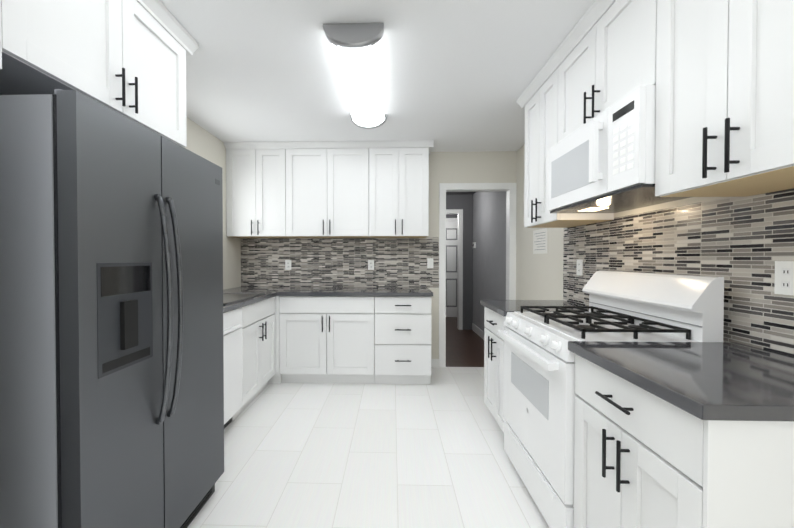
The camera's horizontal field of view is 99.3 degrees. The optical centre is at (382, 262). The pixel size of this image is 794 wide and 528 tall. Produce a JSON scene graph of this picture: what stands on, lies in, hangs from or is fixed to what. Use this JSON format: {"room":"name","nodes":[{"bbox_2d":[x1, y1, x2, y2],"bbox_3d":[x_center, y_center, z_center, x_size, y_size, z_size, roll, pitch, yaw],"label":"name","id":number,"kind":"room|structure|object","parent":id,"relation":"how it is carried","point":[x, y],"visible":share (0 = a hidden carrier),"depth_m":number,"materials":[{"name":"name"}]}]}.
{"room":"kitchen","nodes":[
{"label":"kitchen","id":0,"kind":"room"},
{"bbox_2d":[184,117,240,289],"bbox_3d":[-1.789,0.000,1.082,0.100,2.460,5.700,0,1,2],"label":"wall","id":1,"kind":"structure","parent":0,"point":[204,143],"depth_m":3.53,"materials":[{"name":"beige paint"}]},
{"bbox_2d":[0,0,198,146],"bbox_3d":[-1.392,-0.903,1.429,0.668,0.658,1.006,0,1,2],"label":"upper cabinet","id":2,"kind":"object","parent":1,"relation":"attached to","point":[126,58],"visible":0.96,"depth_m":1.36,"materials":[{"name":"white wood"}]},
{"bbox_2d":[187,317,549,527],"bbox_3d":[0.059,1.259,2.756,3.700,0.100,9.120,0,1,2],"label":"floor","id":3,"kind":"structure","parent":0,"point":[433,454],"depth_m":2.09,"materials":[{"name":"tile"}]},
{"bbox_2d":[0,89,223,527],"bbox_3d":[-1.267,0.359,1.405,0.920,1.735,0.835,0,1,2],"label":"fridge","id":4,"kind":"object","parent":3,"relation":"on","point":[111,334],"visible":1,"depth_m":1.06,"materials":[{"name":"grey metal"}]},
{"bbox_2d":[223,307,242,428],"bbox_3d":[-1.369,0.773,2.275,0.625,0.883,0.602,0,1,2],"label":"dishwasher","id":5,"kind":"object","parent":3,"relation":"on","point":[232,350],"visible":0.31,"depth_m":2.40,"materials":[{"name":"white enamelled metal"}]},
{"bbox_2d":[232,297,274,420],"bbox_3d":[-1.354,0.765,2.943,0.658,0.883,0.725,0,1,2],"label":"base cabinet","id":6,"kind":"object","parent":3,"relation":"on","point":[258,346],"visible":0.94,"depth_m":2.87,"materials":[{"name":"white wood"}]},
{"bbox_2d":[223,286,277,312],"bbox_3d":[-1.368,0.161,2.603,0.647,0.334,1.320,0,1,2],"label":"countertop","id":7,"kind":"structure","parent":6,"relation":"on","point":[237,297],"depth_m":2.96,"materials":[{"name":"grey stone"}]},
{"bbox_2d":[268,296,279,383],"bbox_3d":[-1.336,0.756,3.617,0.655,0.884,0.620,0,1,2],"label":"base cabinet","id":8,"kind":"object","parent":3,"relation":"on","point":[275,379],"depth_m":3.30,"materials":[{"name":"white wood"}]},
{"bbox_2d":[280,296,375,383],"bbox_3d":[-0.560,0.756,3.595,0.969,0.884,0.620,0,1,2],"label":"base cabinet","id":9,"kind":"object","parent":3,"relation":"on","point":[358,339],"depth_m":3.29,"materials":[{"name":"white wood"}]},
{"bbox_2d":[278,287,432,295],"bbox_3d":[-0.587,0.297,3.576,2.154,0.035,0.648,0,1,2],"label":"countertop","id":10,"kind":"structure","parent":9,"relation":"on","point":[282,291],"depth_m":3.33,"materials":[{"name":"grey stone"}]},
{"bbox_2d":[376,296,431,383],"bbox_3d":[0.166,0.757,3.574,0.623,0.884,0.620,0,1,2],"label":"base cabinet","id":11,"kind":"object","parent":3,"relation":"on","point":[403,323],"depth_m":3.26,"materials":[{"name":"white wood"}]},
{"bbox_2d":[484,306,504,432],"bbox_3d":[1.077,0.772,2.368,0.658,0.883,0.546,0,1,2],"label":"base cabinet","id":12,"kind":"object","parent":3,"relation":"on","point":[493,362],"visible":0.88,"depth_m":2.38,"materials":[{"name":"white wood"}]},
{"bbox_2d":[480,300,588,316],"bbox_3d":[1.082,0.313,2.371,0.647,0.035,0.566,0,1,2],"label":"countertop","id":13,"kind":"structure","parent":12,"relation":"on","point":[502,307],"depth_m":2.39,"materials":[{"name":"grey stone"}]},
{"bbox_2d":[498,270,723,527],"bbox_3d":[1.013,0.636,1.711,0.653,1.172,0.762,0,1,2],"label":"range","id":14,"kind":"object","parent":3,"relation":"on","point":[539,394],"visible":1,"depth_m":1.53,"materials":[{"name":"white enamelled metal"},{"name":"cast iron"},{"name":"glass"}]},
{"bbox_2d":[574,354,793,527],"bbox_3d":[1.039,0.789,1.047,0.658,0.883,0.565,0,1,2],"label":"base cabinet","id":15,"kind":"object","parent":3,"relation":"on","point":[643,458],"visible":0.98,"depth_m":0.89,"materials":[{"name":"white wood"}]},
{"bbox_2d":[568,341,793,420],"bbox_3d":[1.044,0.331,1.033,0.647,0.035,0.581,0,1,2],"label":"countertop","id":16,"kind":"structure","parent":15,"relation":"on","point":[730,381],"depth_m":0.96,"materials":[{"name":"grey stone"}]},
{"bbox_2d":[159,0,594,151],"bbox_3d":[-0.153,-1.280,1.069,3.370,0.100,5.800,0,1,2],"label":"ceiling","id":17,"kind":"structure","parent":0,"point":[458,75],"depth_m":2.14,"materials":[{"name":"white paint"}]},
{"bbox_2d":[323,23,386,128],"bbox_3d":[-0.138,-1.192,2.320,0.315,0.103,1.160,0,1,2],"label":"ceiling light","id":18,"kind":"object","parent":17,"relation":"attached to","point":[356,48],"visible":1,"depth_m":1.99,"materials":[{"name":"white plastic"}]},
{"bbox_2d":[446,214,457,217],"bbox_3d":[1.238,-0.079,7.217,1.600,2.460,0.100,0,1,2],"label":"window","id":19,"kind":"structure","parent":0,"point":[451,215],"depth_m":7.15,"materials":[{"name":"grey glass"}]},
{"bbox_2d":[446,218,457,220],"bbox_3d":[1.276,0.102,7.159,0.950,2.100,0.020,0,1,2],"label":"door frame","id":20,"kind":"structure","parent":19,"relation":"attached to","point":[451,219],"depth_m":7.13,"materials":[{"name":"white wood"}]},
{"bbox_2d":[446,221,457,316],"bbox_3d":[1.275,0.135,7.111,0.800,2.025,0.085,0,1,2],"label":"door leaf","id":21,"kind":"structure","parent":19,"relation":"in","point":[451,261],"depth_m":7.11,"materials":[{"name":"white wood"}]},
{"bbox_2d":[446,194,472,329],"bbox_3d":[1.202,-0.063,5.948,1.400,2.460,0.100,0,1,2],"label":"wall","id":22,"kind":"structure","parent":0,"point":[464,202],"depth_m":5.89,"materials":[{"name":"grey paint"}]},
{"bbox_2d":[446,209,462,329],"bbox_3d":[0.947,0.117,5.950,0.890,2.100,0.115,0,1,2],"label":"door frame","id":23,"kind":"structure","parent":22,"relation":"attached to","point":[459,212],"depth_m":5.88,"materials":[{"name":"white wood"}]},
{"bbox_2d":[446,192,475,194],"bbox_3d":[1.192,-1.238,5.593,1.600,0.100,3.320,0,1,2],"label":"ceiling","id":24,"kind":"structure","parent":0,"point":[449,193],"depth_m":5.79,"materials":[{"name":"grey paint"}]},
{"bbox_2d":[428,151,515,358],"bbox_3d":[-0.072,-0.037,3.934,3.370,2.460,0.100,0,1,2],"label":"wall","id":25,"kind":"structure","parent":0,"point":[477,167],"depth_m":3.84,"materials":[{"name":"beige paint"}]},
{"bbox_2d":[224,142,295,237],"bbox_3d":[-1.307,-0.772,3.737,0.705,0.979,0.340,0,1,2],"label":"upper cabinet","id":26,"kind":"object","parent":25,"relation":"attached to","point":[258,174],"depth_m":3.57,"materials":[{"name":"white wood"}]},
{"bbox_2d":[292,141,375,237],"bbox_3d":[-0.584,-0.772,3.716,1.018,0.979,0.340,0,1,2],"label":"upper cabinet","id":27,"kind":"object","parent":25,"relation":"attached to","point":[340,189],"depth_m":3.55,"materials":[{"name":"white wood"}]},
{"bbox_2d":[241,237,438,287],"bbox_3d":[-0.508,-0.005,3.896,2.298,0.581,0.002,0,1,2],"label":"backsplash","id":28,"kind":"structure","parent":25,"relation":"attached to","point":[339,262],"depth_m":3.90,"materials":[{"name":"tile"}]},
{"bbox_2d":[285,260,290,269],"bbox_3d":[-1.098,0.024,3.908,0.070,0.114,0.008,0,1,2],"label":"electrical outlet","id":29,"kind":"object","parent":28,"relation":"attached to","point":[287,264],"visible":1,"depth_m":3.91,"materials":[{"name":"white plastic"}]},
{"bbox_2d":[368,260,373,269],"bbox_3d":[-0.138,0.024,3.881,0.070,0.114,0.008,0,1,2],"label":"electrical outlet","id":30,"kind":"object","parent":28,"relation":"attached to","point":[370,264],"visible":1,"depth_m":3.88,"materials":[{"name":"white plastic"}]},
{"bbox_2d":[427,258,432,267],"bbox_3d":[0.541,0.004,3.859,0.070,0.114,0.011,0,1,2],"label":"light switch","id":31,"kind":"object","parent":28,"relation":"attached to","point":[429,262],"visible":1,"depth_m":3.86,"materials":[{"name":"white plastic"}]},
{"bbox_2d":[376,140,431,237],"bbox_3d":[0.135,-0.772,3.695,0.695,0.979,0.340,0,1,2],"label":"upper cabinet","id":32,"kind":"object","parent":25,"relation":"attached to","point":[402,167],"depth_m":3.53,"materials":[{"name":"white wood"}]},
{"bbox_2d":[431,359,438,366],"bbox_3d":[0.990,1.157,3.283,1.010,0.090,1.170,0,1,2],"label":"baseboard","id":33,"kind":"structure","parent":25,"relation":"attached to","point":[434,362],"depth_m":3.87,"materials":[{"name":"white wood"}]},
{"bbox_2d":[439,183,516,366],"bbox_3d":[1.077,0.144,3.896,0.868,2.100,0.122,0,1,2],"label":"door frame","id":34,"kind":"structure","parent":25,"relation":"attached to","point":[510,189],"depth_m":3.84,"materials":[{"name":"white wood"}]},
{"bbox_2d":[473,191,505,330],"bbox_3d":[1.777,-0.058,5.591,0.430,2.460,3.320,0,1,2],"label":"wall","id":35,"kind":"structure","parent":0,"point":[489,250],"depth_m":4.93,"materials":[{"name":"grey paint"}]},
{"bbox_2d":[472,323,483,339],"bbox_3d":[1.534,1.121,4.919,0.015,0.120,1.928,0,1,2],"label":"baseboard","id":36,"kind":"structure","parent":35,"relation":"attached to","point":[478,331],"depth_m":5.41,"materials":[{"name":"white wood"}]},
{"bbox_2d":[516,144,725,299],"bbox_3d":[1.450,0.002,0.989,0.160,2.460,5.700,0,1,2],"label":"wall","id":37,"kind":"structure","parent":0,"point":[539,276],"depth_m":3.24,"materials":[{"name":"beige paint"}]},
{"bbox_2d":[533,228,546,253],"bbox_3d":[1.491,-0.202,3.207,0.004,0.230,0.300,0,1,2],"label":"paper sign","id":38,"kind":"object","parent":37,"relation":"attached to","point":[540,241],"visible":1,"depth_m":3.19,"materials":[{"name":"white paper"}]},
{"bbox_2d":[524,48,613,227],"bbox_3d":[1.233,-0.753,2.260,0.340,0.979,0.583,0,1,2],"label":"upper cabinet","id":39,"kind":"object","parent":37,"relation":"attached to","point":[543,102],"depth_m":2.24,"materials":[{"name":"white wood"}]},
{"bbox_2d":[564,0,655,137],"bbox_3d":[1.216,-0.961,1.654,0.340,0.548,0.760,0,1,2],"label":"upper cabinet","id":40,"kind":"object","parent":37,"relation":"attached to","point":[612,54],"depth_m":1.58,"materials":[{"name":"white wood"}]},
{"bbox_2d":[548,85,690,212],"bbox_3d":[1.165,-0.488,1.661,0.442,0.389,0.758,0,1,2],"label":"microwave","id":41,"kind":"object","parent":40,"relation":"attached to","point":[603,161],"visible":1,"depth_m":1.50,"materials":[{"name":"white plastic"},{"name":"white painted metal"},{"name":"glass"}]},
{"bbox_2d":[563,188,793,355],"bbox_3d":[1.380,0.028,1.394,0.002,0.581,2.505,0,1,2],"label":"backsplash","id":42,"kind":"structure","parent":37,"relation":"attached to","point":[741,245],"depth_m":1.37,"materials":[{"name":"tile"}]},
{"bbox_2d":[576,259,582,275],"bbox_3d":[1.404,0.033,2.412,0.008,0.114,0.070,0,1,2],"label":"electrical outlet","id":43,"kind":"object","parent":42,"relation":"attached to","point":[579,269],"visible":1,"depth_m":2.40,"materials":[{"name":"white plastic"}]},
{"bbox_2d":[774,261,793,295],"bbox_3d":[1.368,0.051,1.142,0.008,0.114,0.070,0,1,2],"label":"electrical outlet","id":44,"kind":"object","parent":42,"relation":"attached to","point":[784,277],"visible":1,"depth_m":1.15,"materials":[{"name":"white plastic"}]},
{"bbox_2d":[652,0,793,196],"bbox_3d":[1.198,-0.737,1.027,0.340,0.979,0.635,0,1,2],"label":"upper cabinet","id":45,"kind":"object","parent":37,"relation":"attached to","point":[719,74],"depth_m":1.03,"materials":[{"name":"white wood"}]}
]}

